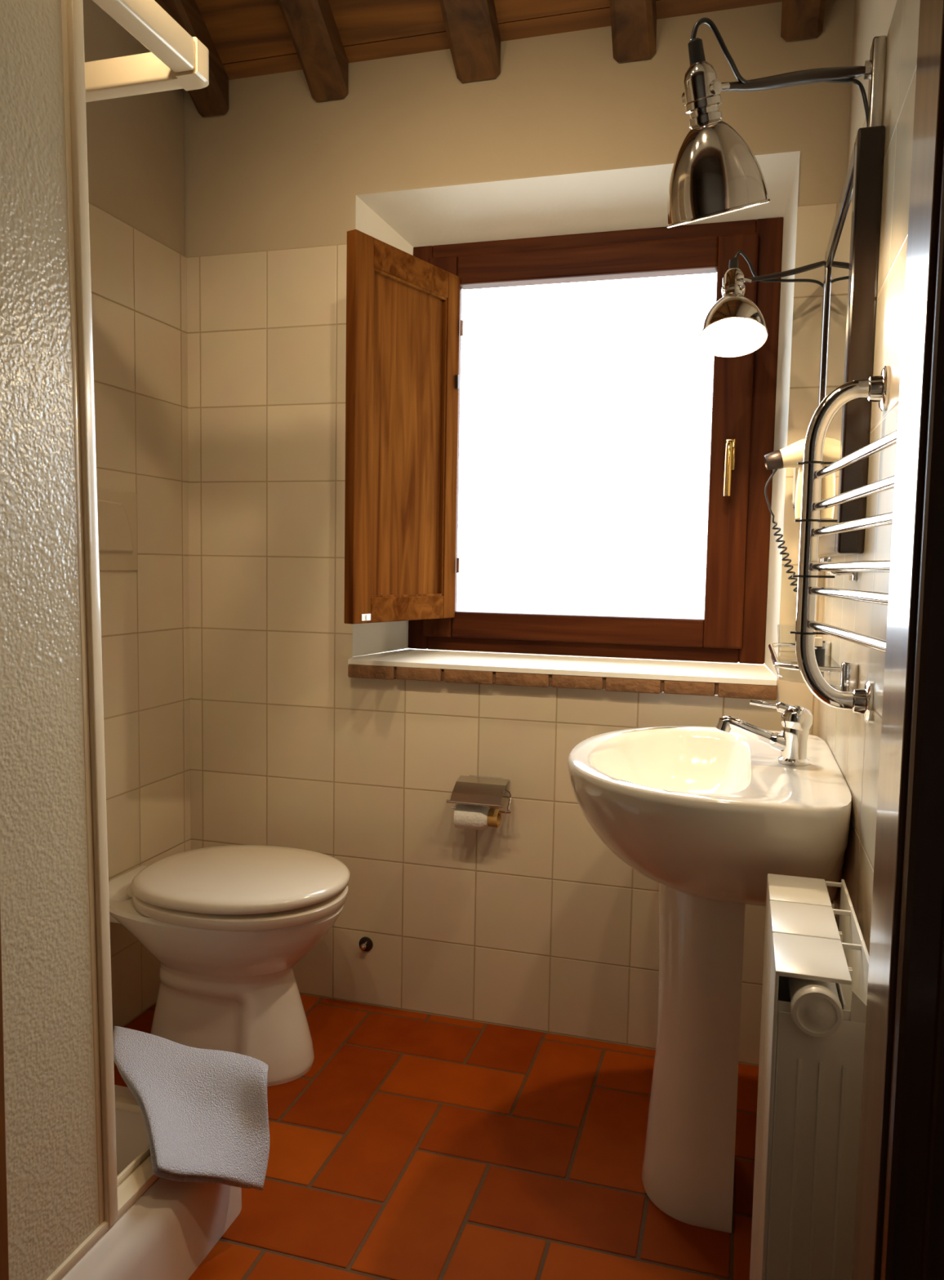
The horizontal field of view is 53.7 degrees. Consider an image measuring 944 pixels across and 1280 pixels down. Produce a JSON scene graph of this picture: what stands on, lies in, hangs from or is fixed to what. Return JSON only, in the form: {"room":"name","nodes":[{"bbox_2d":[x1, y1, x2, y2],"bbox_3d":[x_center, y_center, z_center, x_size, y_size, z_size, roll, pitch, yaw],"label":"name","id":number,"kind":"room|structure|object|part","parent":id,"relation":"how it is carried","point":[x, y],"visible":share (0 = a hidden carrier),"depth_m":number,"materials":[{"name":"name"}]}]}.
{"room":"bathroom","nodes":[
{"label":"bathroom","id":0,"kind":"room"},
{"bbox_2d":[82,0,191,1033],"bbox_3d":[-1.038,-0.704,1.833,0.120,3.547,1.500,2,5,16],"label":"wall","id":1,"kind":"structure","parent":0,"point":[135,143],"depth_m":2.37,"materials":[{"name":"tile"}]},
{"bbox_2d":[97,488,137,570],"bbox_3d":[-0.872,-0.263,2.233,0.015,0.194,0.235,2,5,16],"label":"flush plate","id":2,"kind":"object","parent":1,"relation":"attached to","point":[117,509],"visible":0.59,"depth_m":2.26,"materials":[{"name":"beige plastic"}]},
{"bbox_2d":[113,993,758,1279],"bbox_3d":[-0.220,1.073,1.729,1.649,0.050,1.500,2,5,16],"label":"floor","id":3,"kind":"structure","parent":0,"point":[411,1145],"depth_m":1.85,"materials":[{"name":"tile"}]},
{"bbox_2d":[60,1084,241,1279],"bbox_3d":[-0.798,0.960,1.532,0.632,0.187,0.613,2,5,16],"label":"shower tray","id":4,"kind":"object","parent":3,"relation":"on","point":[171,1228],"visible":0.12,"depth_m":1.51,"materials":[{"name":"white ceramic"}]},
{"bbox_2d":[0,0,208,1279],"bbox_3d":[-0.804,-0.043,1.422,0.604,1.827,0.544,2,5,16],"label":"shower enclosure","id":5,"kind":"object","parent":4,"relation":"on","point":[64,1190],"visible":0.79,"depth_m":1.24,"materials":[{"name":"beige"}]},
{"bbox_3d":[-0.569,-0.003,1.204,0.006,1.761,0.249,2,5,16],"label":"glass panel","id":6,"kind":"part","parent":5,"relation":"part of","materials":[{"name":"beige"}]},
{"bbox_3d":[-0.538,-0.003,1.308,0.020,1.772,0.076,2,5,16],"label":"post","id":7,"kind":"part","parent":5,"relation":"part of","materials":[{"name":"beige"}]},
{"bbox_3d":[-0.558,0.867,1.417,0.046,0.024,0.540,2,5,16],"label":"rail","id":8,"kind":"part","parent":5,"relation":"part of","materials":[{"name":"beige"}]},
{"bbox_3d":[-0.777,0.841,1.746,0.546,0.016,0.020,2,5,16],"label":"rail","id":9,"kind":"part","parent":5,"relation":"part of","materials":[{"name":"beige"}]},
{"bbox_3d":[-0.741,-0.943,1.599,0.556,0.048,0.038,2,5,16],"label":"header rail","id":10,"kind":"part","parent":5,"relation":"part of","materials":[{"name":"beige metal"}]},
{"bbox_3d":[-0.526,-0.912,1.251,0.040,0.050,0.495,2,5,16],"label":"header rail","id":11,"kind":"part","parent":5,"relation":"part of","materials":[{"name":"beige metal"}]},
{"bbox_2d":[112,1026,270,1190],"bbox_3d":[-0.520,0.866,1.735,0.240,0.178,0.489,-2,5,-31],"label":"folded towel","id":12,"kind":"object","parent":4,"relation":"on","point":[204,1111],"visible":0.99,"depth_m":1.66,"materials":[{"name":"white fabric"}]},
{"bbox_2d":[108,844,350,1086],"bbox_3d":[-0.595,0.766,2.232,0.618,0.469,0.424,2,5,16],"label":"toilet","id":13,"kind":"object","parent":3,"relation":"on","point":[226,927],"visible":0.9,"depth_m":2.12,"materials":[{"name":"white ceramic"}]},
{"bbox_3d":[-0.537,0.593,2.202,0.495,0.027,0.414,2,5,16],"label":"seat","id":14,"kind":"part","parent":13,"relation":"part of","materials":[{"name":"beige plastic"}]},
{"bbox_3d":[-0.537,0.555,2.199,0.504,0.040,0.424,2,5,16],"label":"lid","id":15,"kind":"part","parent":13,"relation":"part of","materials":[{"name":"beige plastic"}]},
{"bbox_2d":[567,726,851,1233],"bbox_3d":[0.417,0.634,1.776,0.482,0.842,0.692,2,5,16],"label":"washbasin","id":16,"kind":"object","parent":3,"relation":"on","point":[704,814],"visible":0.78,"depth_m":1.67,"materials":[{"name":"white ceramic"}]},
{"bbox_3d":[0.423,0.335,1.752,0.482,0.242,0.692,2,5,16],"label":"basin bowl","id":17,"kind":"part","parent":16,"relation":"part of","materials":[{"name":"white ceramic"}]},
{"bbox_2d":[715,698,813,765],"bbox_3d":[0.530,0.164,1.697,0.167,0.111,0.055,2,5,16],"label":"mixer tap","id":18,"kind":"object","parent":16,"relation":"on","point":[796,720],"visible":1,"depth_m":1.67,"materials":[{"name":"silver metal"}]},
{"bbox_3d":[0.519,0.172,1.701,0.121,0.061,0.030,2,5,16],"label":"spout","id":19,"kind":"part","parent":18,"relation":"part of","materials":[{"name":"silver metal"}]},
{"bbox_3d":[0.558,0.135,1.687,0.110,0.049,0.055,2,5,16],"label":"lever","id":20,"kind":"part","parent":18,"relation":"part of","materials":[{"name":"silver metal"}]},
{"bbox_2d":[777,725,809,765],"bbox_3d":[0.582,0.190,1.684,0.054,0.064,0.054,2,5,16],"label":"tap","id":21,"kind":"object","parent":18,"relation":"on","point":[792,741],"depth_m":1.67,"materials":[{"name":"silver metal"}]},
{"bbox_2d":[195,0,782,79],"bbox_3d":[-0.140,-1.895,1.584,1.889,1.367,2.000,2,5,16],"label":"ceiling","id":22,"kind":"structure","parent":0,"point":[250,37],"depth_m":2.26,"materials":[{"name":"brown wood"}]},
{"bbox_2d":[154,0,228,116],"bbox_3d":[-0.868,-1.866,1.749,0.099,1.069,1.400,2,5,16],"label":"ceiling beam","id":23,"kind":"structure","parent":22,"relation":"attached to","point":[212,100],"depth_m":2.38,"materials":[{"name":"brown wood"}]},
{"bbox_2d":[276,0,347,102],"bbox_3d":[-0.546,-1.853,1.656,0.107,1.068,1.400,2,5,16],"label":"ceiling beam","id":24,"kind":"structure","parent":22,"relation":"attached to","point":[311,25],"depth_m":2.27,"materials":[{"name":"brown wood"}]},
{"bbox_2d":[439,0,500,82],"bbox_3d":[-0.169,-1.838,1.548,0.115,1.068,1.400,2,5,16],"label":"ceiling beam","id":25,"kind":"structure","parent":22,"relation":"attached to","point":[471,26],"depth_m":2.18,"materials":[{"name":"brown wood"}]},
{"bbox_2d":[608,0,656,62],"bbox_3d":[0.191,-1.823,1.445,0.103,1.069,1.400,2,5,16],"label":"ceiling beam","id":26,"kind":"structure","parent":22,"relation":"attached to","point":[633,22],"depth_m":2.10,"materials":[{"name":"brown wood"}]},
{"bbox_2d":[780,0,825,40],"bbox_3d":[0.541,-1.808,1.345,0.094,1.070,1.400,2,5,16],"label":"ceiling beam","id":27,"kind":"structure","parent":22,"relation":"attached to","point":[800,19],"depth_m":2.02,"materials":[{"name":"brown wood"}]},
{"bbox_2d":[183,0,854,1066],"bbox_3d":[0.058,-0.262,2.509,1.889,2.597,0.340,2,5,16],"label":"wall","id":28,"kind":"structure","parent":0,"point":[531,922],"depth_m":2.41,"materials":[{"name":"tile"}]},
{"bbox_2d":[359,936,373,951],"bbox_3d":[-0.288,0.819,2.500,0.040,0.040,0.024,2,5,16],"label":"cap","id":29,"kind":"object","parent":28,"relation":"attached to","point":[366,944],"visible":1,"depth_m":2.50,"materials":[{"name":"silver metal"}]},
{"bbox_3d":[-0.289,0.819,2.497,0.018,0.018,0.018,2,5,16],"label":"stem","id":30,"kind":"part","parent":29,"relation":"part of","materials":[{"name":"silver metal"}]},
{"bbox_2d":[446,775,511,813],"bbox_3d":[0.025,0.390,2.335,0.154,0.076,0.106,2,5,16],"label":"toilet paper holder","id":31,"kind":"object","parent":28,"relation":"attached to","point":[477,790],"visible":0.94,"depth_m":2.32,"materials":[{"name":"silver metal"}]},
{"bbox_2d":[453,803,501,830],"bbox_3d":[0.016,0.441,2.334,0.108,0.066,0.066,2,5,16],"label":"toilet paper roll","id":32,"kind":"object","parent":31,"relation":"hanging from","point":[476,817],"visible":0.95,"depth_m":2.31,"materials":[{"name":"white paper"}]},
{"bbox_3d":[0.035,0.376,2.384,0.088,0.055,0.004,2,5,16],"label":"wall plate","id":33,"kind":"part","parent":31,"relation":"part of","materials":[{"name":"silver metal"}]},
{"bbox_2d":[347,217,783,700],"bbox_3d":[0.231,-0.458,2.359,1.066,1.141,0.243,2,5,16],"label":"window","id":34,"kind":"structure","parent":28,"relation":"in","point":[732,628],"depth_m":2.31,"materials":[{"name":"brown wood"}]},
{"bbox_2d":[343,229,463,623],"bbox_3d":[-0.161,-0.492,2.306,0.038,0.888,0.417,4,6,35],"label":"window shutter","id":35,"kind":"object","parent":34,"relation":"attached to","point":[402,377],"visible":1,"depth_m":2.28,"materials":[{"name":"brown wood"}]},
{"bbox_3d":[-0.161,-0.490,2.308,0.021,0.776,0.301,4,6,34],"label":"shutter panel","id":36,"kind":"part","parent":35,"relation":"part of","materials":[{"name":"brown wood"}]},
{"bbox_3d":[0.213,0.063,2.373,1.064,0.029,0.180,2,5,16],"label":"sill","id":37,"kind":"part","parent":34,"relation":"part of","materials":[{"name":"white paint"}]},
{"bbox_3d":[0.282,-0.495,2.409,0.836,1.001,0.054,2,5,16],"label":"sash","id":38,"kind":"part","parent":34,"relation":"part of","materials":[{"name":"brown wood"}]},
{"bbox_3d":[0.624,-0.419,2.263,0.022,0.141,0.047,2,5,16],"label":"handle","id":39,"kind":"part","parent":34,"relation":"part of","materials":[{"name":"gold metal"}]},
{"bbox_2d":[764,438,804,591],"bbox_3d":[0.716,-0.259,2.085,0.135,0.376,0.106,2,5,16],"label":"hair dryer","id":40,"kind":"object","parent":28,"relation":"attached to","point":[788,456],"visible":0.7,"depth_m":2.05,"materials":[{"name":"beige plastic"}]},
{"bbox_3d":[0.715,-0.227,2.081,0.131,0.313,0.048,-1,5,-25],"label":"coiled cord","id":41,"kind":"part","parent":40,"relation":"part of","materials":[{"name":"black plastic"}]},
{"bbox_3d":[0.729,-0.329,2.054,0.032,0.122,0.027,2,5,16],"label":"handle","id":42,"kind":"part","parent":40,"relation":"part of","materials":[{"name":"beige plastic"}]},
{"bbox_2d":[816,0,919,955],"bbox_3d":[0.661,-0.635,1.346,0.120,3.547,1.500,2,5,16],"label":"wall","id":43,"kind":"structure","parent":0,"point":[854,744],"depth_m":1.33,"materials":[{"name":"tile"}]},
{"bbox_2d":[697,250,824,357],"bbox_3d":[0.631,-0.725,1.959,0.367,0.262,0.133,-2,5,-33],"label":"wall lamp","id":44,"kind":"object","parent":43,"relation":"attached to","point":[734,326],"visible":0.96,"depth_m":1.94,"materials":[{"name":"silver metal"}]},
{"bbox_3d":[0.533,-0.649,1.902,0.136,0.117,0.132,2,5,16],"label":"lamp shade","id":45,"kind":"part","parent":44,"relation":"part of","materials":[{"name":"silver metal"}]},
{"bbox_3d":[0.536,-0.672,1.917,0.049,0.063,0.050,2,5,16],"label":"bulb","id":46,"kind":"part","parent":44,"relation":"part of","materials":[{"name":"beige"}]},
{"bbox_2d":[721,267,751,297],"bbox_3d":[0.542,-0.736,1.938,0.053,0.078,0.059,-1,5,-26],"label":"socket","id":47,"kind":"object","parent":44,"relation":"attached to","point":[733,279],"depth_m":1.92,"materials":[{"name":"silver metal"}]},
{"bbox_3d":[0.665,-0.778,1.986,0.243,0.075,0.017,0,5,-17],"label":"cord","id":48,"kind":"part","parent":44,"relation":"part of","materials":[{"name":"black plastic"}]},
{"bbox_3d":[0.667,-0.783,1.983,0.224,0.077,0.015,-1,5,-23],"label":"arm","id":49,"kind":"part","parent":44,"relation":"part of","materials":[{"name":"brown metal"}]},
{"bbox_2d":[666,17,886,227],"bbox_3d":[0.462,-0.735,1.320,0.435,0.356,0.140,-1,5,-25],"label":"wall lamp","id":50,"kind":"object","parent":43,"relation":"attached to","point":[715,172],"visible":0.96,"depth_m":1.22,"materials":[{"name":"silver metal"}]},
{"bbox_2d":[681,61,729,128],"bbox_3d":[0.304,-0.713,1.223,0.058,0.078,0.057,-1,5,-22],"label":"socket","id":51,"kind":"object","parent":50,"relation":"attached to","point":[701,99],"depth_m":1.21,"materials":[{"name":"silver metal"}]},
{"bbox_3d":[0.335,-0.622,1.266,0.137,0.136,0.137,2,5,16],"label":"lamp shade","id":52,"kind":"part","parent":50,"relation":"part of","materials":[{"name":"silver metal"}]},
{"bbox_3d":[0.447,-0.802,1.323,0.415,0.103,0.034,-3,6,-39],"label":"cord","id":53,"kind":"part","parent":50,"relation":"part of","materials":[{"name":"black plastic"}]},
{"bbox_3d":[0.460,-0.804,1.341,0.366,0.151,0.030,-3,6,-39],"label":"arm","id":54,"kind":"part","parent":50,"relation":"part of","materials":[{"name":"brown metal"}]},
{"bbox_3d":[0.619,-0.825,1.443,0.028,0.190,0.038,2,5,16],"label":"mounting plate","id":55,"kind":"part","parent":50,"relation":"part of","materials":[{"name":"silver metal"}]},
{"bbox_2d":[749,873,869,1279],"bbox_3d":[0.451,0.688,1.249,0.127,0.669,0.450,2,5,16],"label":"radiator","id":56,"kind":"object","parent":43,"relation":"attached to","point":[815,972],"visible":0.96,"depth_m":1.05,"materials":[{"name":"beige metal"}]},
{"bbox_2d":[768,640,858,710],"bbox_3d":[0.608,0.053,1.700,0.123,0.074,0.491,2,5,16],"label":"glass shelf","id":57,"kind":"object","parent":43,"relation":"attached to","point":[844,677],"visible":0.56,"depth_m":1.51,"materials":[{"name":"clear glass"}]},
{"bbox_2d":[777,623,795,657],"bbox_3d":[0.642,0.001,1.869,0.062,0.062,0.062,2,5,16],"label":"glass tumbler","id":58,"kind":"object","parent":57,"relation":"on","point":[785,652],"visible":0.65,"depth_m":1.87,"materials":[{"name":"clear glass"}]},
{"bbox_3d":[0.603,0.028,1.700,0.111,0.008,0.491,2,5,16],"label":"gallery rail","id":59,"kind":"part","parent":57,"relation":"part of","materials":[{"name":"silver metal"}]},
{"bbox_3d":[0.610,0.049,1.699,0.115,0.006,0.480,2,5,16],"label":"shelf glass","id":60,"kind":"part","parent":57,"relation":"part of","materials":[{"name":"clear glass"}]},
{"bbox_2d":[813,636,825,666],"bbox_3d":[0.611,0.022,1.650,0.024,0.054,0.024,2,5,16],"label":"toiletry bottle","id":61,"kind":"object","parent":57,"relation":"on","point":[820,651],"visible":0.64,"depth_m":1.64,"materials":[{"name":"black plastic"}]},
{"bbox_2d":[820,556,857,581],"bbox_3d":[0.609,-0.118,1.551,0.054,0.039,0.060,2,5,16],"label":"robe hook","id":62,"kind":"object","parent":43,"relation":"attached to","point":[852,575],"visible":0.57,"depth_m":1.53,"materials":[{"name":"silver metal"}]},
{"bbox_2d":[790,365,897,723],"bbox_3d":[0.445,-0.114,1.086,0.111,0.491,0.517,2,5,16],"label":"heated towel rail","id":63,"kind":"object","parent":43,"relation":"attached to","point":[876,388],"visible":0.53,"depth_m":1.28,"materials":[{"name":"silver metal"}]},
{"bbox_2d":[817,125,884,558],"bbox_3d":[0.674,-0.472,1.703,0.039,0.637,0.592,2,5,16],"label":"wall mirror","id":64,"kind":"object","parent":43,"relation":"attached to","point":[851,269],"visible":0.83,"depth_m":1.43,"materials":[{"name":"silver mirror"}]},
{"bbox_2d":[818,182,853,537],"bbox_3d":[0.664,-0.473,1.706,0.005,0.561,0.516,2,5,16],"label":"mirror glass","id":65,"kind":"object","parent":64,"relation":"attached to","point":[837,264],"depth_m":1.69,"materials":[{"name":"silver mirror"}]},
{"bbox_3d":[-0.383,-0.584,0.922,1.889,3.477,0.100,2,5,16],"label":"wall","id":66,"kind":"structure","parent":0,"visible":0},
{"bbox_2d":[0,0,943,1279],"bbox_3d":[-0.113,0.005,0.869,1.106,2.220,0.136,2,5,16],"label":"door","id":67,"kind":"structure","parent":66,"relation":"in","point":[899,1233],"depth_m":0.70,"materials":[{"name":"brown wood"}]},
{"bbox_3d":[0.364,0.029,0.673,0.081,2.220,0.024,2,5,16],"label":"architrave","id":68,"kind":"part","parent":67,"relation":"part of","materials":[{"name":"brown wood"}]}
]}

